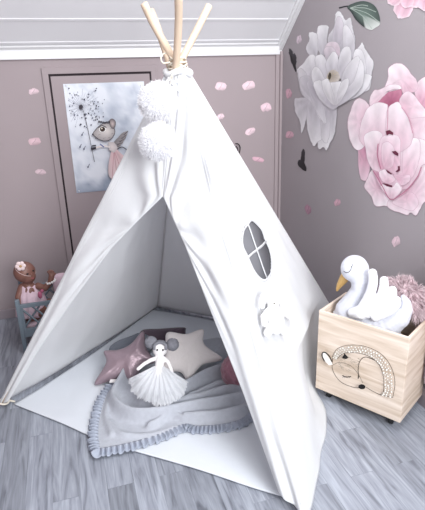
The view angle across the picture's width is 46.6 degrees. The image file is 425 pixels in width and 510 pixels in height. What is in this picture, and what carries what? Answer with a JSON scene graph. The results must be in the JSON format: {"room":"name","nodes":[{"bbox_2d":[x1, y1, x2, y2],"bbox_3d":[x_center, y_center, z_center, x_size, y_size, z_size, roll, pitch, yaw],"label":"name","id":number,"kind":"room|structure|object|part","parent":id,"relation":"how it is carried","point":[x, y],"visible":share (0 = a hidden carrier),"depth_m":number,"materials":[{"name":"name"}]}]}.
{"room":"children's room","nodes":[
{"label":"children's room","id":0,"kind":"room"},
{"bbox_2d":[0,55,274,309],"bbox_3d":[-0.940,-0.422,3.026,3.095,1.608,0.080,-7,20,-15],"label":"wall","id":1,"kind":"structure","parent":0,"point":[31,226],"depth_m":3.02,"materials":[{"name":"paint"}]},
{"bbox_2d":[0,308,15,319],"bbox_3d":[-0.960,0.328,3.228,2.975,0.062,0.016,-7,20,-15],"label":"baseboard","id":2,"kind":"structure","parent":1,"relation":"attached to","point":[5,313],"depth_m":3.13,"materials":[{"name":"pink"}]},
{"bbox_2d":[29,88,38,94],"bbox_3d":[-1.008,-0.923,2.784,0.057,0.034,0.001,-7,20,-15],"label":"decal","id":3,"kind":"object","parent":1,"relation":"attached to","point":[32,91],"visible":1,"depth_m":2.78,"materials":[{"name":"paper"}]},
{"bbox_2d":[28,138,40,144],"bbox_3d":[-1.034,-0.660,2.868,0.070,0.043,0.001,-7,20,-15],"label":"decal","id":4,"kind":"object","parent":1,"relation":"attached to","point":[33,141],"visible":1,"depth_m":2.87,"materials":[{"name":"paper"}]},
{"bbox_2d":[35,169,45,174],"bbox_3d":[-1.020,-0.494,2.930,0.062,0.037,0.001,-7,20,-15],"label":"decal","id":5,"kind":"object","parent":1,"relation":"attached to","point":[38,171],"visible":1,"depth_m":2.93,"materials":[{"name":"paper"}]},
{"bbox_2d":[41,65,156,264],"bbox_3d":[-0.625,-0.423,3.075,0.650,1.404,0.012,-7,20,-15],"label":"door","id":6,"kind":"structure","parent":1,"relation":"in","point":[77,209],"depth_m":2.91,"materials":[{"name":"paint"}]},
{"bbox_2d":[63,81,143,192],"bbox_3d":[-0.616,-0.701,2.961,0.462,0.630,0.021,-7,20,-15],"label":"poster","id":7,"kind":"object","parent":6,"relation":"attached to","point":[103,119],"visible":0.88,"depth_m":2.94,"materials":[{"name":"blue paper"}]},
{"bbox_2d":[0,42,281,59],"bbox_3d":[-0.995,-1.112,2.707,3.001,0.073,0.034,-7,20,-15],"label":"trim","id":8,"kind":"structure","parent":1,"relation":"attached to","point":[70,51],"depth_m":2.83,"materials":[{"name":"white paint"}]},
{"bbox_2d":[217,114,223,119],"bbox_3d":[0.052,-0.880,3.138,0.050,0.038,0.001,-7,20,-15],"label":"decal","id":9,"kind":"object","parent":1,"relation":"attached to","point":[220,116],"visible":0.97,"depth_m":3.14,"materials":[{"name":"paper"}]},
{"bbox_2d":[215,82,226,90],"bbox_3d":[0.051,-1.052,3.078,0.078,0.052,0.001,-7,20,-15],"label":"decal","id":10,"kind":"object","parent":1,"relation":"attached to","point":[219,85],"visible":1,"depth_m":3.08,"materials":[{"name":"paper"}]},
{"bbox_2d":[242,81,254,89],"bbox_3d":[0.228,-1.074,3.127,0.088,0.054,0.001,-7,20,-15],"label":"decal","id":11,"kind":"object","parent":1,"relation":"attached to","point":[247,85],"visible":1,"depth_m":3.13,"materials":[{"name":"paper"}]},
{"bbox_2d":[245,128,254,134],"bbox_3d":[0.246,-0.807,3.225,0.071,0.048,0.001,-7,20,-15],"label":"decal","id":12,"kind":"object","parent":1,"relation":"attached to","point":[249,131],"visible":1,"depth_m":3.23,"materials":[{"name":"paper"}]},
{"bbox_2d":[252,157,263,161],"bbox_3d":[0.307,-0.639,3.304,0.086,0.043,0.001,-7,20,-15],"label":"decal","id":13,"kind":"object","parent":1,"relation":"attached to","point":[258,159],"visible":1,"depth_m":3.30,"materials":[{"name":"paper"}]},
{"bbox_2d":[261,103,270,111],"bbox_3d":[0.348,-0.959,3.205,0.077,0.059,0.001,-7,20,-15],"label":"decal","id":14,"kind":"object","parent":1,"relation":"attached to","point":[266,106],"visible":1,"depth_m":3.20,"materials":[{"name":"paper"}]},
{"bbox_2d":[274,51,282,220],"bbox_3d":[0.441,-0.600,3.345,0.040,1.445,0.030,-7,20,-15],"label":"trim","id":15,"kind":"structure","parent":1,"relation":"attached to","point":[278,58],"depth_m":3.27,"materials":[{"name":"paint"}]},
{"bbox_2d":[0,0,295,45],"bbox_3d":[-0.827,-1.454,1.934,2.995,1.151,1.391,-7,20,-15],"label":"ceiling","id":16,"kind":"structure","parent":0,"point":[22,22],"depth_m":2.69,"materials":[{"name":"white paint"}]},
{"bbox_2d":[0,307,424,509],"bbox_3d":[-0.416,0.960,1.584,2.995,0.050,3.700,-7,20,-15],"label":"floor","id":17,"kind":"structure","parent":0,"point":[368,462],"depth_m":1.88,"materials":[{"name":"grey wood"}]},
{"bbox_2d":[14,281,54,351],"bbox_3d":[-0.889,0.315,2.841,0.407,0.344,0.292,-7,20,-15],"label":"cot","id":18,"kind":"object","parent":17,"relation":"on","point":[25,332],"visible":0.29,"depth_m":2.67,"materials":[{"name":"grey paint"}]},
{"bbox_3d":[-1.034,0.390,2.672,0.022,0.325,0.022,-7,20,-15],"label":"post","id":19,"kind":"part","parent":18,"relation":"part of","materials":[{"name":"grey paint"}]},
{"bbox_3d":[-0.848,0.401,2.735,0.363,0.050,0.016,-7,20,-15],"label":"rail","id":20,"kind":"part","parent":18,"relation":"part of","materials":[{"name":"grey paint"}]},
{"bbox_2d":[26,319,39,327],"bbox_3d":[-0.889,0.344,2.851,0.345,0.039,0.232,-7,20,-15],"label":"mattress","id":21,"kind":"object","parent":18,"relation":"in","point":[32,323],"visible":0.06,"depth_m":2.71,"materials":[{"name":"pink fabric"}]},
{"bbox_2d":[13,261,55,321],"bbox_3d":[-0.969,0.191,2.743,0.278,0.385,0.143,-7,20,-15],"label":"baby doll","id":22,"kind":"object","parent":21,"relation":"on","point":[28,291],"visible":0.62,"depth_m":2.69,"materials":[{"name":"brown plastic"}]},
{"bbox_2d":[15,261,25,270],"bbox_3d":[-1.020,0.059,2.622,0.056,0.053,0.012,-7,20,-15],"label":"flower","id":23,"kind":"object","parent":22,"relation":"on","point":[20,266],"depth_m":2.62,"materials":[{"name":"white fabric"}]},
{"bbox_2d":[38,289,43,298],"bbox_3d":[-0.936,0.213,2.693,0.035,0.053,0.013,-12,22,-26],"label":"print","id":24,"kind":"object","parent":22,"relation":"attached to","point":[41,291],"depth_m":2.69,"materials":[{"name":"pink fabric"}]},
{"bbox_3d":[-0.859,0.320,2.703,0.356,0.131,0.015,-7,20,-15],"label":"lattice panel","id":25,"kind":"part","parent":18,"relation":"part of","materials":[{"name":"grey paint"}]},
{"bbox_3d":[-0.853,0.252,2.681,0.363,0.022,0.016,-7,20,-15],"label":"rail","id":26,"kind":"part","parent":18,"relation":"part of","materials":[{"name":"grey paint"}]},
{"bbox_3d":[-0.936,0.235,2.947,0.356,0.131,0.015,-7,20,-15],"label":"lattice panel","id":27,"kind":"part","parent":18,"relation":"part of","materials":[{"name":"grey paint"}]},
{"bbox_2d":[53,273,63,291],"bbox_3d":[-0.874,0.169,2.865,0.100,0.132,0.060,-7,20,-15],"label":"pillow","id":28,"kind":"object","parent":18,"relation":"in","point":[58,277],"visible":0.22,"depth_m":2.83,"materials":[{"name":"pink fabric"}]},
{"bbox_2d":[14,310,281,496],"bbox_3d":[-0.086,0.595,2.446,1.300,0.022,1.136,9,22,27],"label":"play mat","id":29,"kind":"object","parent":17,"relation":"on","point":[238,456],"visible":0.38,"depth_m":2.14,"materials":[{"name":"white fabric"}]},
{"bbox_2d":[109,333,150,351],"bbox_3d":[-0.432,0.492,2.618,0.230,0.099,0.143,-7,20,-15],"label":"cushion","id":30,"kind":"object","parent":29,"relation":"on","point":[124,342],"visible":0.24,"depth_m":2.61,"materials":[{"name":"grey fabric"}]},
{"bbox_2d":[140,327,185,340],"bbox_3d":[-0.275,0.461,2.711,0.260,0.088,0.123,-2,20,-1],"label":"cushion","id":31,"kind":"object","parent":29,"relation":"on","point":[159,334],"visible":0.48,"depth_m":2.71,"materials":[{"name":"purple fabric"}]},
{"bbox_2d":[87,338,252,457],"bbox_3d":[-0.199,0.602,2.321,0.804,0.089,0.743,-7,20,-15],"label":"blanket","id":32,"kind":"object","parent":29,"relation":"on","point":[120,422],"visible":0.68,"depth_m":2.12,"materials":[{"name":"grey fabric"}]},
{"bbox_2d":[94,331,154,384],"bbox_3d":[-0.441,0.514,2.430,0.300,0.195,0.180,-7,20,-15],"label":"cushion","id":33,"kind":"object","parent":32,"relation":"on","point":[130,357],"visible":0.9,"depth_m":2.40,"materials":[{"name":"fabric"}]},
{"bbox_2d":[128,336,187,406],"bbox_3d":[-0.248,0.507,2.172,0.253,0.241,0.235,-7,20,-15],"label":"doll","id":34,"kind":"object","parent":32,"relation":"on","point":[158,385],"visible":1,"depth_m":2.13,"materials":[{"name":"white fabric"}]},
{"bbox_2d":[164,329,221,378],"bbox_3d":[-0.116,0.486,2.428,0.297,0.192,0.214,-7,20,-15],"label":"cushion","id":35,"kind":"object","parent":32,"relation":"on","point":[192,353],"visible":0.95,"depth_m":2.38,"materials":[{"name":"white fabric"}]},
{"bbox_2d":[221,356,239,385],"bbox_3d":[0.116,0.546,2.323,0.155,0.169,0.156,-7,20,-15],"label":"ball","id":36,"kind":"object","parent":32,"relation":"on","point":[228,375],"visible":0.36,"depth_m":2.27,"materials":[{"name":"pink fabric"}]},
{"bbox_2d":[0,0,328,509],"bbox_3d":[-0.093,-0.190,2.201,1.484,1.679,1.247,8,22,25],"label":"tepee","id":37,"kind":"object","parent":17,"relation":"on","point":[193,231],"visible":0.91,"depth_m":1.98,"materials":[{"name":"white fabric"}]},
{"bbox_3d":[-0.676,-0.131,2.464,0.909,1.419,0.913,-7,20,-15],"label":"panel","id":38,"kind":"part","parent":37,"relation":"part of","materials":[{"name":"white fabric"}]},
{"bbox_2d":[137,72,177,162],"bbox_3d":[-0.205,-0.502,1.802,0.153,0.313,0.283,-4,20,-5],"label":"pompom","id":39,"kind":"object","parent":37,"relation":"hanging from","point":[157,141],"visible":1,"depth_m":1.73,"materials":[{"name":"white fabric"}]},
{"bbox_2d":[136,73,179,122],"bbox_3d":[-0.200,-0.573,1.811,0.169,0.184,0.191,-7,20,-15],"label":"pompom","id":40,"kind":"object","parent":37,"relation":"hanging from","point":[157,100],"visible":0.99,"depth_m":1.76,"materials":[{"name":"white fabric"}]},
{"bbox_3d":[0.198,-0.242,2.704,0.936,1.419,0.913,-7,20,-15],"label":"panel","id":41,"kind":"part","parent":37,"relation":"part of","materials":[{"name":"white fabric"}]},
{"bbox_3d":[0.225,-0.012,2.061,0.650,1.419,1.238,6,21,21],"label":"panel","id":42,"kind":"part","parent":37,"relation":"part of","materials":[{"name":"white fabric"}]},
{"bbox_2d":[259,289,293,336],"bbox_3d":[0.239,0.218,1.880,0.094,0.206,0.297,5,21,19],"label":"toy","id":43,"kind":"object","parent":37,"relation":"hanging from","point":[272,318],"visible":1,"depth_m":1.83,"materials":[{"name":"white fabric"}]},
{"bbox_2d":[316,292,424,423],"bbox_3d":[0.688,0.455,2.159,0.392,0.444,0.262,15,26,39],"label":"crate","id":44,"kind":"object","parent":17,"relation":"on","point":[378,370],"visible":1,"depth_m":2.05,"materials":[{"name":"brown wood"}]},
{"bbox_2d":[333,255,412,333],"bbox_3d":[0.662,0.233,2.072,0.169,0.449,0.333,-16,24,-34],"label":"swan","id":45,"kind":"object","parent":44,"relation":"in","point":[384,309],"visible":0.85,"depth_m":1.99,"materials":[{"name":"white fabric"}]},
{"bbox_2d":[376,274,424,325],"bbox_3d":[0.788,0.181,2.056,0.190,0.225,0.271,-18,25,-38],"label":"cushion","id":46,"kind":"object","parent":44,"relation":"in","point":[405,285],"visible":0.52,"depth_m":2.00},
{"bbox_2d":[280,0,424,387],"bbox_3d":[0.797,-0.755,2.204,0.080,2.685,2.200,-7,20,-15],"label":"wall","id":47,"kind":"structure","parent":0,"point":[324,237],"depth_m":2.59,"materials":[{"name":"paint"}]},
{"bbox_2d":[286,89,291,97],"bbox_3d":[0.477,-1.010,3.089,0.001,0.062,0.096,-7,20,-15],"label":"decal","id":48,"kind":"object","parent":47,"relation":"attached to","point":[288,91],"visible":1,"depth_m":3.09,"materials":[{"name":"paper"}]},
{"bbox_2d":[286,131,293,138],"bbox_3d":[0.492,-0.767,3.151,0.001,0.047,0.121,-7,20,-15],"label":"decal","id":49,"kind":"object","parent":47,"relation":"attached to","point":[289,134],"visible":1,"depth_m":3.15,"materials":[{"name":"paper"}]},
{"bbox_2d":[277,0,304,49],"bbox_3d":[0.598,-1.610,2.302,0.036,1.134,1.372,-7,20,-15],"label":"trim","id":50,"kind":"structure","parent":47,"relation":"attached to","point":[298,4],"depth_m":2.91,"materials":[{"name":"white paint"}]},
{"bbox_2d":[289,49,296,71],"bbox_3d":[0.484,-1.182,2.983,0.001,0.144,0.118,-7,20,-15],"label":"decal","id":51,"kind":"object","parent":47,"relation":"attached to","point":[293,57],"visible":1,"depth_m":2.98,"materials":[{"name":"paper"}]},
{"bbox_2d":[296,35,301,43],"bbox_3d":[0.504,-1.254,2.876,0.001,0.048,0.069,-7,20,-15],"label":"decal","id":52,"kind":"object","parent":47,"relation":"attached to","point":[299,39],"visible":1,"depth_m":2.87,"materials":[{"name":"paper"}]},
{"bbox_2d":[298,149,307,170],"bbox_3d":[0.553,-0.583,3.015,0.001,0.131,0.148,-7,20,-15],"label":"decal","id":53,"kind":"object","parent":47,"relation":"attached to","point":[301,164],"visible":1,"depth_m":3.02,"materials":[{"name":"paper"}]},
{"bbox_2d":[305,204,310,213],"bbox_3d":[0.587,-0.281,3.038,0.001,0.063,0.089,-7,20,-15],"label":"decal","id":54,"kind":"object","parent":47,"relation":"attached to","point":[307,207],"visible":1,"depth_m":3.04,"materials":[{"name":"paper"}]},
{"bbox_2d":[294,11,373,149],"bbox_3d":[0.614,-0.906,2.629,0.007,0.698,0.808,-7,20,-15],"label":"decal","id":55,"kind":"object","parent":47,"relation":"attached to","point":[319,76],"visible":1,"depth_m":2.61,"materials":[{"name":"paper"}]},
{"bbox_2d":[334,199,340,205],"bbox_3d":[0.681,-0.285,2.694,0.001,0.046,0.070,-7,20,-15],"label":"decal","id":56,"kind":"object","parent":47,"relation":"attached to","point":[336,202],"visible":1,"depth_m":2.69,"materials":[{"name":"paper"}]},
{"bbox_2d":[339,1,379,29],"bbox_3d":[0.679,-1.111,2.304,0.001,0.131,0.358,-7,20,-15],"label":"decal","id":57,"kind":"object","parent":47,"relation":"attached to","point":[365,13],"visible":1,"depth_m":2.25,"materials":[{"name":"paper"}]},
{"bbox_2d":[347,63,424,215],"bbox_3d":[0.778,-0.520,2.214,0.006,0.635,0.660,-7,20,-15],"label":"decal","id":58,"kind":"object","parent":47,"relation":"attached to","point":[390,140],"visible":1,"depth_m":2.16,"materials":[{"name":"paper"}]},
{"bbox_2d":[392,236,399,246],"bbox_3d":[0.834,-0.061,2.243,0.001,0.061,0.063,-7,20,-15],"label":"decal","id":59,"kind":"object","parent":47,"relation":"attached to","point":[396,240],"visible":1,"depth_m":2.24,"materials":[{"name":"paper"}]},
{"bbox_2d":[387,0,424,18],"bbox_3d":[0.784,-1.042,1.950,0.003,0.187,0.314,-7,20,-15],"label":"decal","id":60,"kind":"object","parent":47,"relation":"attached to","point":[402,8],"visible":1,"depth_m":1.99,"materials":[{"name":"paper"}]},
{"bbox_2d":[417,387,424,407],"bbox_3d":[0.794,0.477,2.621,0.014,0.085,2.180,-7,20,-15],"label":"baseboard","id":61,"kind":"structure","parent":47,"relation":"attached to","point":[421,400],"depth_m":2.18,"materials":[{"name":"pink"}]}
]}

